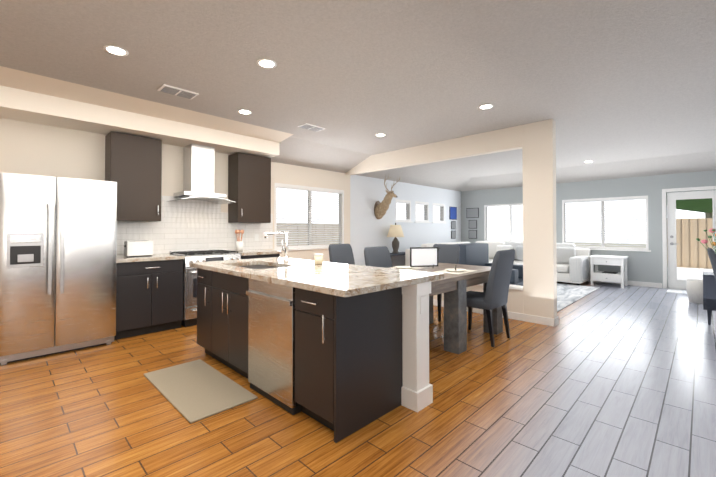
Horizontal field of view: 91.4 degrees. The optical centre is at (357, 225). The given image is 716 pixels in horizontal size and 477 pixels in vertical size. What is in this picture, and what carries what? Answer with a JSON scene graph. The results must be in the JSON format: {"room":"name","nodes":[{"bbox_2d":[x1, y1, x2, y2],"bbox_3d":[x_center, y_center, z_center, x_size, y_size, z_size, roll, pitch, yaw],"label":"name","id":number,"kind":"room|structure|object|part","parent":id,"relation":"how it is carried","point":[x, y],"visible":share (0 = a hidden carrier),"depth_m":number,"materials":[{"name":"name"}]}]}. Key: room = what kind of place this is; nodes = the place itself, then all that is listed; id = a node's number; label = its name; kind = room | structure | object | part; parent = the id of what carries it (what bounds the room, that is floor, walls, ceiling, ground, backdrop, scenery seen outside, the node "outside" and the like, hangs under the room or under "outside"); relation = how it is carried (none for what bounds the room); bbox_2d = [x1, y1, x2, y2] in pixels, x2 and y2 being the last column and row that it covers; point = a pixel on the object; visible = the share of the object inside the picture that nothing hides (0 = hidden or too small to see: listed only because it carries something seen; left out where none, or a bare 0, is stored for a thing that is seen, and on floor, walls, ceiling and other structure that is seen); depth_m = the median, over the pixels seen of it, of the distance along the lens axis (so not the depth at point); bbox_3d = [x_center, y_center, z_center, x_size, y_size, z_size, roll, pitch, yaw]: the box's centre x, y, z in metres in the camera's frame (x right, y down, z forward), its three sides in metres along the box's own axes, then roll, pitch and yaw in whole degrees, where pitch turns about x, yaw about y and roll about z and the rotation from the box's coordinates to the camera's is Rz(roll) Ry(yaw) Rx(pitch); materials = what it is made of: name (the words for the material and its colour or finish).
{"room":"dining room and kitchen","nodes":[
{"label":"dining room and kitchen","id":0,"kind":"room"},
{"bbox_2d":[0,118,460,266],"bbox_3d":[-0.843,-0.063,6.820,0.150,2.800,11.600,-1,-1,45],"label":"wall","id":1,"kind":"structure","parent":0,"point":[28,148],"depth_m":6.32,"materials":[{"name":"beige paint"}]},
{"bbox_2d":[105,131,164,222],"bbox_3d":[-2.848,-0.582,4.443,0.326,1.060,0.550,-1,-1,45],"label":"upper cabinet","id":2,"kind":"object","parent":1,"relation":"attached to","point":[134,162],"depth_m":4.33,"materials":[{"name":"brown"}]},
{"bbox_2d":[116,196,272,255],"bbox_3d":[-2.318,-0.003,5.199,0.015,0.799,2.400,-1,-1,45],"label":"backsplash","id":3,"kind":"structure","parent":1,"relation":"attached to","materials":[{"name":"tile"}]},
{"bbox_2d":[167,143,235,204],"bbox_3d":[-2.201,-0.723,4.938,0.536,0.798,0.740,-1,-1,45],"label":"range hood","id":4,"kind":"object","parent":1,"relation":"attached to","point":[198,170],"visible":1,"depth_m":4.90,"materials":[{"name":"silver metal"}]},
{"bbox_2d":[225,152,272,222],"bbox_3d":[-1.726,-0.568,5.583,0.326,1.060,0.570,-1,-1,45],"label":"upper cabinet","id":5,"kind":"object","parent":1,"relation":"attached to","point":[249,176],"depth_m":5.43,"materials":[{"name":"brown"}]},
{"bbox_2d":[274,183,343,250],"bbox_3d":[-0.904,-0.137,6.712,0.155,1.195,1.740,-1,-1,45],"label":"kitchen window","id":6,"kind":"structure","parent":1,"relation":"in","point":[309,243],"depth_m":6.69,"materials":[{"name":"white plastic"}]},
{"bbox_2d":[374,175,399,218],"bbox_3d":[0.640,-0.620,7.851,0.621,0.976,0.431,-1,-1,45],"label":"deer","id":7,"kind":"object","parent":1,"relation":"attached to","point":[381,209],"visible":1,"depth_m":7.83},
{"bbox_2d":[395,199,412,222],"bbox_3d":[1.103,-0.349,8.754,0.155,0.560,0.700,-1,-1,45],"label":"window","id":8,"kind":"structure","parent":1,"relation":"in","point":[408,215],"depth_m":8.87,"materials":[{"name":"white"}]},
{"bbox_2d":[397,201,408,219],"bbox_3d":[1.108,-0.357,8.748,0.050,0.455,0.530,-1,-1,45],"label":"window blinds","id":9,"kind":"object","parent":8,"relation":"attached to","point":[402,210],"visible":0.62,"depth_m":8.75,"materials":[{"name":"white"}]},
{"bbox_2d":[414,201,430,222],"bbox_3d":[1.678,-0.342,9.338,0.155,0.560,0.700,-1,-1,45],"label":"window","id":10,"kind":"structure","parent":1,"relation":"in","point":[426,215],"depth_m":9.46,"materials":[{"name":"white"}]},
{"bbox_2d":[416,203,426,218],"bbox_3d":[1.683,-0.350,9.333,0.050,0.455,0.530,-1,-1,45],"label":"window blinds","id":11,"kind":"object","parent":10,"relation":"attached to","point":[421,211],"visible":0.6,"depth_m":9.34,"materials":[{"name":"white"}]},
{"bbox_2d":[432,203,445,222],"bbox_3d":[2.253,-0.335,9.922,0.155,0.560,0.700,-1,-1,45],"label":"window","id":12,"kind":"structure","parent":1,"relation":"in","point":[441,219],"depth_m":10.04,"materials":[{"name":"white"}]},
{"bbox_2d":[434,205,442,220],"bbox_3d":[2.258,-0.343,9.917,0.050,0.455,0.530,-1,-1,45],"label":"window blinds","id":13,"kind":"object","parent":12,"relation":"attached to","point":[438,212],"visible":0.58,"depth_m":9.92,"materials":[{"name":"white"}]},
{"bbox_2d":[449,207,456,219],"bbox_3d":[2.846,-0.359,10.447,0.020,0.380,0.400,-1,-1,45],"label":"picture frame","id":14,"kind":"object","parent":1,"relation":"attached to","point":[452,210],"depth_m":10.44,"materials":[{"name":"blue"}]},
{"bbox_2d":[451,231,455,238],"bbox_3d":[2.853,0.281,10.447,0.020,0.240,0.260,-1,-1,45],"label":"picture frame","id":15,"kind":"object","parent":1,"relation":"attached to","point":[453,233],"depth_m":10.43,"materials":[{"name":"black"}]},
{"bbox_2d":[451,221,455,228],"bbox_3d":[2.853,0.001,10.450,0.020,0.240,0.260,-1,-1,45],"label":"picture frame","id":16,"kind":"object","parent":1,"relation":"attached to","point":[453,223],"depth_m":10.43,"materials":[{"name":"black"}]},
{"bbox_2d":[0,281,715,476],"bbox_3d":[1.706,1.332,4.295,7.000,0.050,11.300,-1,-1,45],"label":"floor","id":17,"kind":"structure","parent":0,"point":[609,380],"depth_m":2.37,"materials":[{"name":"brown wood"}]},
{"bbox_2d":[0,172,116,364],"bbox_3d":[-3.188,0.410,3.724,0.782,1.780,0.905,-1,-1,45],"label":"fridge","id":18,"kind":"object","parent":17,"relation":"on","point":[58,244],"visible":1,"depth_m":3.45,"materials":[{"name":"silver metal"}]},
{"bbox_2d":[114,259,183,339],"bbox_3d":[-2.683,0.868,4.393,0.606,0.880,0.725,-1,-1,45],"label":"base cabinet","id":19,"kind":"object","parent":17,"relation":"on","point":[149,294],"depth_m":4.16,"materials":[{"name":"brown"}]},
{"bbox_2d":[116,255,184,262],"bbox_3d":[-2.678,0.408,4.386,0.631,0.040,0.735,-1,-1,45],"label":"countertop","id":20,"kind":"structure","parent":19,"relation":"on","point":[119,258],"depth_m":4.17,"materials":[{"name":"beige stone"}]},
{"bbox_2d":[124,241,152,256],"bbox_3d":[-2.755,0.291,4.380,0.160,0.190,0.295,-1,-1,45],"label":"toaster","id":21,"kind":"object","parent":20,"relation":"on","point":[137,248],"visible":0.96,"depth_m":4.32,"materials":[{"name":"white plastic"}]},
{"bbox_2d":[143,359,257,423],"bbox_3d":[-1.295,1.281,2.801,1.080,0.013,0.480,-1,-1,45],"label":"kitchen mat","id":22,"kind":"object","parent":17,"relation":"on","point":[194,391],"visible":0.98,"depth_m":2.71,"materials":[{"name":"beige fabric"}]},
{"bbox_2d":[197,268,208,354],"bbox_3d":[-1.281,0.859,3.625,0.350,0.880,0.652,-1,-1,45],"label":"base cabinet","id":23,"kind":"object","parent":17,"relation":"on","point":[202,276],"depth_m":3.41,"materials":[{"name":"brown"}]},
{"bbox_2d":[169,249,240,326],"bbox_3d":[-2.123,0.839,4.891,0.676,0.950,0.752,-1,-1,45],"label":"range","id":24,"kind":"object","parent":17,"relation":"on","point":[190,295],"visible":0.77,"depth_m":4.51,"materials":[{"name":"silver metal"}]},
{"bbox_2d":[209,272,244,376],"bbox_3d":[-0.899,0.854,3.250,0.721,0.880,0.652,-1,-1,45],"label":"base cabinet","id":25,"kind":"object","parent":17,"relation":"on","point":[226,293],"depth_m":3.04,"materials":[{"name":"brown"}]},
{"bbox_2d":[241,255,279,258],"bbox_3d":[-1.661,0.880,5.432,0.606,0.880,0.650,-1,-1,45],"label":"base cabinet","id":26,"kind":"object","parent":17,"relation":"on","point":[242,256],"depth_m":5.17,"materials":[{"name":"grey"}]},
{"bbox_2d":[229,251,280,254],"bbox_3d":[-1.645,0.421,5.436,0.631,0.040,0.670,-1,-1,45],"label":"countertop","id":27,"kind":"structure","parent":26,"relation":"on","point":[241,252],"depth_m":5.28,"materials":[{"name":"beige stone"}]},
{"bbox_2d":[235,229,243,250],"bbox_3d":[-1.836,0.232,5.428,0.107,0.333,0.144,-1,-1,45],"label":"utensil holder","id":28,"kind":"object","parent":27,"relation":"on","point":[239,245],"visible":1,"depth_m":5.39,"materials":[{"name":"white ceramic"}]},
{"bbox_2d":[245,280,288,411],"bbox_3d":[-0.426,0.848,2.784,0.608,0.880,0.652,-1,-1,45],"label":"dishwasher","id":29,"kind":"object","parent":17,"relation":"on","point":[266,305],"depth_m":2.55,"materials":[{"name":"grey metal"}]},
{"bbox_2d":[329,244,354,264],"bbox_3d":[-0.090,0.803,5.213,0.578,1.030,0.470,-1,-1,45],"label":"dining chair","id":30,"kind":"object","parent":17,"relation":"on","point":[340,253],"visible":0.35,"depth_m":5.34,"materials":[{"name":"black fabric"}]},
{"bbox_2d":[289,288,404,442],"bbox_3d":[-0.059,0.844,2.423,0.421,0.880,0.652,-1,-1,45],"label":"base cabinet","id":31,"kind":"object","parent":17,"relation":"on","point":[341,350],"depth_m":2.23,"materials":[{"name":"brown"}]},
{"bbox_2d":[189,257,443,299],"bbox_3d":[-0.519,0.392,3.086,2.280,0.040,1.040,-1,-1,45],"label":"countertop","id":32,"kind":"structure","parent":31,"relation":"on","point":[327,278],"depth_m":2.56,"materials":[{"name":"beige stone"}]},
{"bbox_2d":[237,264,280,267],"bbox_3d":[-0.945,0.454,3.323,0.708,0.102,0.428,-1,-1,45],"label":"sink","id":33,"kind":"object","parent":32,"relation":"in","point":[238,265],"depth_m":3.54,"materials":[{"name":"silver metal"}]},
{"bbox_2d":[265,232,288,263],"bbox_3d":[-0.825,0.221,3.486,0.110,0.309,0.277,-1,-1,45],"label":"faucet","id":34,"kind":"object","parent":32,"relation":"on","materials":[{"name":"silver metal"}]},
{"bbox_2d":[314,253,322,263],"bbox_3d":[-0.380,0.325,3.371,0.088,0.098,0.088,-1,-1,45],"label":"candle","id":35,"kind":"object","parent":32,"relation":"on","point":[318,258],"visible":0.98,"depth_m":3.34,"materials":[{"name":"beige wax"}]},
{"bbox_3d":[0.089,0.841,2.286,0.019,0.876,0.640,-1,-1,45],"label":"island panel","id":36,"kind":"part","parent":31,"relation":"part of","materials":[{"name":"grey wood"}]},
{"bbox_3d":[0.407,0.846,2.536,0.191,0.879,0.193,-1,-1,45],"label":"island post","id":37,"kind":"part","parent":31,"relation":"part of","materials":[{"name":"white wood"}]},
{"bbox_2d":[364,246,392,267],"bbox_3d":[0.426,0.793,4.369,0.578,1.030,0.470,-1,-1,45],"label":"dining chair","id":38,"kind":"object","parent":17,"relation":"on","point":[379,256],"visible":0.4,"depth_m":4.49,"materials":[{"name":"black fabric"}]},
{"bbox_2d":[390,252,404,255],"bbox_3d":[1.009,1.005,8.282,0.360,0.700,1.200,-1,-1,45],"label":"table","id":39,"kind":"object","parent":17,"relation":"on","point":[397,254],"visible":0.02,"depth_m":8.05,"materials":[{"name":"grey wood"}]},
{"bbox_2d":[387,223,403,252],"bbox_3d":[0.876,0.297,8.141,0.400,0.708,0.400,-1,-1,45],"label":"table lamp","id":40,"kind":"object","parent":39,"relation":"on","point":[395,230],"visible":0.98,"depth_m":8.05,"materials":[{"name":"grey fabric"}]},
{"bbox_2d":[389,263,502,353],"bbox_3d":[0.698,0.909,3.903,1.020,0.785,2.120,-1,-1,45],"label":"dining table","id":41,"kind":"object","parent":17,"relation":"on","point":[452,287],"visible":0.17,"depth_m":3.60,"materials":[{"name":"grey wood"}]},
{"bbox_2d":[393,247,439,269],"bbox_3d":[0.669,0.389,4.179,0.460,0.259,0.604,-1,-1,45],"label":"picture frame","id":42,"kind":"object","parent":41,"relation":"on","point":[420,257],"depth_m":4.15,"materials":[{"name":"beige"}]},
{"bbox_2d":[432,264,475,274],"bbox_3d":[1.087,0.479,3.890,0.300,0.072,0.440,-1,-1,45],"label":"plate","id":43,"kind":"object","parent":41,"relation":"on","point":[451,270],"depth_m":3.86,"materials":[{"name":"beige ceramic"}]},
{"bbox_2d":[433,244,459,321],"bbox_3d":[1.154,0.802,5.124,0.470,1.030,0.578,-1,-1,45],"label":"dining chair","id":44,"kind":"object","parent":17,"relation":"on","point":[449,253],"visible":0.25,"depth_m":5.19,"materials":[{"name":"black fabric"}]},
{"bbox_2d":[466,249,514,346],"bbox_3d":[1.445,0.789,4.038,0.578,1.030,0.470,-1,-1,45],"label":"dining chair","id":45,"kind":"object","parent":17,"relation":"on","point":[494,295],"visible":0.96,"depth_m":3.84,"materials":[{"name":"black fabric"}]},
{"bbox_3d":[1.410,0.869,4.072,0.480,0.110,0.470,-1,-1,45],"label":"seat","id":46,"kind":"part","parent":45,"relation":"part of","materials":[{"name":"grey fabric"}]},
{"bbox_2d":[557,283,599,311],"bbox_3d":[3.132,1.336,7.220,2.530,0.011,3.370,-1,-1,45],"label":"living room rug","id":47,"kind":"object","parent":17,"relation":"on","point":[568,294],"visible":0.21,"depth_m":6.78,"materials":[{"name":"grey carpet"}]},
{"bbox_2d":[455,243,522,285],"bbox_3d":[2.314,0.821,6.018,1.080,0.986,0.900,-1,-1,45],"label":"armchair","id":48,"kind":"object","parent":47,"relation":"on","point":[477,254],"visible":0.1,"depth_m":6.01,"materials":[{"name":"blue fabric"}]},
{"bbox_2d":[405,241,590,284],"bbox_3d":[3.325,0.882,8.171,2.979,0.915,3.390,-1,-1,45],"label":"sofa","id":49,"kind":"object","parent":47,"relation":"on","point":[573,264],"visible":0.19,"depth_m":8.16,"materials":[{"name":"white fabric"}]},
{"bbox_2d":[496,245,512,250],"bbox_3d":[3.889,0.723,9.242,0.449,0.393,0.244,-1,-1,45],"label":"pillow","id":50,"kind":"object","parent":49,"relation":"on","point":[498,247],"depth_m":9.21,"materials":[{"name":"white fabric"}]},
{"bbox_3d":[4.076,1.007,8.961,0.823,0.168,0.750,-1,-1,45],"label":"seat","id":51,"kind":"part","parent":49,"relation":"part of","materials":[{"name":"white fabric"}]},
{"bbox_2d":[516,246,522,260],"bbox_3d":[4.270,0.719,8.896,0.448,0.393,0.231,-1,-1,45],"label":"pillow","id":52,"kind":"object","parent":49,"relation":"on","point":[519,249],"depth_m":8.93,"materials":[{"name":"grey fabric"}]},
{"bbox_3d":[4.670,1.000,8.376,0.823,0.168,0.750,-1,-1,45],"label":"seat","id":53,"kind":"part","parent":49,"relation":"part of","materials":[{"name":"white fabric"}]},
{"bbox_2d":[557,247,575,263],"bbox_3d":[4.886,0.711,8.246,0.442,0.393,0.199,-1,-1,45],"label":"pillow","id":54,"kind":"object","parent":49,"relation":"on","point":[564,254],"depth_m":8.20,"materials":[{"name":"white fabric"}]},
{"bbox_3d":[5.063,0.997,7.996,0.260,0.570,0.760,-1,-1,45],"label":"arm","id":55,"kind":"part","parent":49,"relation":"part of"},
{"bbox_2d":[589,255,627,287],"bbox_3d":[5.623,1.020,7.838,0.640,0.660,0.560,-1,-1,45],"label":"end table","id":56,"kind":"object","parent":17,"relation":"on","point":[596,276],"visible":0.98,"depth_m":7.70,"materials":[{"name":"white wood"}]},
{"bbox_2d":[667,288,686,293],"bbox_3d":[6.642,1.332,6.902,0.800,0.011,0.580,-1,-1,45],"label":"door mat","id":57,"kind":"object","parent":17,"relation":"on","point":[679,291],"visible":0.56,"depth_m":7.00,"materials":[{"name":"white fabric"}]},
{"bbox_2d":[686,279,702,303],"bbox_3d":[5.843,1.136,5.978,0.335,0.378,0.340,-1,-1,45],"label":"basket","id":58,"kind":"object","parent":17,"relation":"on","point":[694,288],"visible":0.62,"depth_m":5.92,"materials":[{"name":"white wicker"}]},
{"bbox_2d":[703,272,715,324],"bbox_3d":[5.176,0.977,4.290,1.340,0.660,0.446,-1,-1,45],"label":"console table","id":59,"kind":"object","parent":17,"relation":"on","point":[709,292],"visible":1,"depth_m":4.57,"materials":[{"name":"grey"}]},
{"bbox_2d":[696,228,715,252],"bbox_3d":[4.795,0.343,4.681,0.388,0.614,0.440,-1,-1,45],"label":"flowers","id":60,"kind":"object","parent":59,"relation":"on","point":[711,230],"visible":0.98,"depth_m":4.74,"materials":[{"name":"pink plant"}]},
{"bbox_2d":[707,248,715,278],"bbox_3d":[4.410,0.788,3.998,0.578,1.030,0.470,-1,-1,45],"label":"dining chair","id":61,"kind":"object","parent":17,"relation":"on","point":[712,255],"visible":1,"depth_m":4.01,"materials":[{"name":"black fabric"}]},
{"bbox_2d":[0,0,715,190],"bbox_3d":[1.706,-1.318,4.327,7.000,0.390,11.300,-1,-1,45],"label":"ceiling","id":62,"kind":"structure","parent":0,"point":[614,89],"depth_m":3.16,"materials":[{"name":"paint"}]},
{"bbox_2d":[103,45,128,55],"bbox_3d":[-1.952,-1.408,2.821,0.168,0.005,0.168,0,-1,36],"label":"recessed light","id":63,"kind":"object","parent":62,"relation":"in","point":[115,50],"depth_m":2.82,"materials":[{"name":"white"}]},
{"bbox_2d":[0,66,293,157],"bbox_3d":[-2.864,-1.266,4.032,0.900,0.260,4.470,-1,-1,45],"label":"soffit ceiling","id":64,"kind":"structure","parent":62,"relation":"attached to","point":[34,98],"depth_m":4.03,"materials":[{"name":"white paint"}]},
{"bbox_2d":[157,84,198,98],"bbox_3d":[-1.881,-1.393,3.663,0.200,0.015,0.340,-1,-1,45],"label":"air vent","id":65,"kind":"object","parent":62,"relation":"in","point":[165,88],"depth_m":3.64,"materials":[{"name":"white metal"}]},
{"bbox_2d":[237,109,251,113],"bbox_3d":[-1.391,-1.390,4.289,0.168,0.005,0.168,0,-1,36],"label":"recessed light","id":66,"kind":"object","parent":62,"relation":"in","point":[242,111],"depth_m":4.27,"materials":[{"name":"white"}]},
{"bbox_2d":[257,59,276,67],"bbox_3d":[-0.794,-1.405,3.042,0.168,0.005,0.168,0,-1,36],"label":"recessed light","id":67,"kind":"object","parent":62,"relation":"in","point":[265,63],"depth_m":3.04,"materials":[{"name":"white"}]},
{"bbox_2d":[298,123,325,131],"bbox_3d":[-0.654,-1.377,4.938,0.200,0.015,0.340,-1,-1,45],"label":"air vent","id":68,"kind":"object","parent":62,"relation":"in","point":[306,126],"depth_m":4.91,"materials":[{"name":"white metal"}]},
{"bbox_2d":[375,133,385,136],"bbox_3d":[0.347,-1.377,5.342,0.168,0.005,0.168,0,-1,18],"label":"recessed light","id":69,"kind":"object","parent":62,"relation":"in","point":[380,134],"depth_m":5.36,"materials":[{"name":"white"}]},
{"bbox_2d":[478,104,493,108],"bbox_3d":[1.502,-1.392,4.107,0.168,0.005,0.168,0,-1,36],"label":"recessed light","id":70,"kind":"object","parent":62,"relation":"in","point":[485,106],"depth_m":4.10,"materials":[{"name":"white"}]},
{"bbox_2d":[346,125,521,174],"bbox_3d":[1.051,-1.221,6.121,3.550,0.300,0.140,-1,-1,45],"label":"header beam","id":71,"kind":"structure","parent":0,"point":[501,140],"depth_m":5.65,"materials":[{"name":"beige paint"}]},
{"bbox_2d":[433,119,556,318],"bbox_3d":[1.187,-0.023,5.973,3.930,2.700,0.200,-1,-1,45],"label":"pillar","id":72,"kind":"structure","parent":0,"point":[539,224],"depth_m":4.67,"materials":[{"name":"beige paint"}]},
{"bbox_2d":[433,299,556,326],"bbox_3d":[1.501,1.272,5.554,2.944,0.100,0.034,-1,-1,45],"label":"baseboard","id":73,"kind":"structure","parent":72,"relation":"attached to","point":[554,322],"depth_m":4.75,"materials":[{"name":"white wood"}]},
{"bbox_2d":[461,170,715,287],"bbox_3d":[5.775,-0.044,8.340,7.150,2.800,0.150,-1,-1,45],"label":"wall","id":74,"kind":"structure","parent":0,"point":[642,266],"depth_m":7.92,"materials":[{"name":"grey paint"}]},
{"bbox_2d":[466,208,478,217],"bbox_3d":[3.447,-0.368,10.513,0.390,0.300,0.020,-1,-1,45],"label":"picture frame","id":75,"kind":"object","parent":74,"relation":"attached to","point":[472,212],"depth_m":10.51,"materials":[{"name":"black"}]},
{"bbox_2d":[469,230,476,238],"bbox_3d":[3.451,0.272,10.501,0.260,0.260,0.020,-1,-1,45],"label":"picture frame","id":76,"kind":"object","parent":74,"relation":"attached to","point":[472,233],"depth_m":10.49,"materials":[{"name":"black"}]},
{"bbox_2d":[469,220,476,228],"bbox_3d":[3.451,-0.028,10.505,0.260,0.260,0.020,-1,-1,45],"label":"picture frame","id":77,"kind":"object","parent":74,"relation":"attached to","point":[472,223],"depth_m":10.49,"materials":[{"name":"black"}]},
{"bbox_2d":[484,203,522,242],"bbox_3d":[4.253,-0.047,9.788,1.530,1.100,0.160,-1,-1,45],"label":"window","id":78,"kind":"structure","parent":74,"relation":"in","point":[486,224],"depth_m":9.91,"materials":[{"name":"white"}]},
{"bbox_2d":[562,195,650,251],"bbox_3d":[5.789,-0.030,8.276,1.760,1.230,0.160,-1,-1,45],"label":"window","id":79,"kind":"structure","parent":74,"relation":"in","point":[603,247],"depth_m":8.27,"materials":[{"name":"white plastic"}]},
{"bbox_2d":[564,198,645,247],"bbox_3d":[5.786,-0.038,8.273,1.590,1.125,0.050,-1,-1,45],"label":"window blinds","id":80,"kind":"object","parent":79,"relation":"attached to","point":[609,223],"visible":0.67,"depth_m":8.19,"materials":[{"name":"white plastic"}]},
{"bbox_2d":[588,279,661,287],"bbox_3d":[4.855,1.315,9.114,4.650,0.100,0.014,-1,-1,45],"label":"baseboard","id":81,"kind":"structure","parent":74,"relation":"attached to","point":[635,283],"depth_m":7.71,"materials":[{"name":"white wood"}]},
{"bbox_2d":[662,186,715,288],"bbox_3d":[6.889,0.281,7.166,0.980,2.120,0.104,-1,-1,45],"label":"door frame","id":82,"kind":"structure","parent":74,"relation":"attached to","point":[669,227],"depth_m":7.39,"materials":[{"name":"white wood"}]},
{"label":"outside","id":83,"kind":"structure","parent":0,"visible":0},
{"bbox_2d":[573,243,645,247],"bbox_3d":[1.603,1.551,17.021,49.000,0.060,53.300,-1,-1,45],"label":"ground","id":84,"kind":"structure","parent":83,"point":[607,245],"depth_m":28.65,"materials":[{"name":"beige"}]},
{"bbox_2d":[277,218,712,268],"bbox_3d":[2.383,0.555,6.668,13.850,1.680,27.620,-1,-1,45],"label":"fence","id":85,"kind":"object","parent":84,"relation":"on","point":[692,251],"visible":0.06,"depth_m":11.57,"materials":[{"name":"beige wood"}]},
{"bbox_2d":[667,267,712,289],"bbox_3d":[7.437,1.416,10.832,10.000,0.060,5.740,-1,-1,45],"label":"patio","id":86,"kind":"structure","parent":84,"relation":"on","point":[684,273],"depth_m":9.96,"materials":[{"name":"white concrete"}]},
{"bbox_2d":[670,190,712,217],"bbox_3d":[14.655,-1.449,12.912,6.885,5.720,4.900,-1,-1,45],"label":"trees","id":87,"kind":"object","parent":84,"relation":"on","point":[701,205],"visible":0.1,"depth_m":13.34,"materials":[{"name":"green plant"}]}
]}

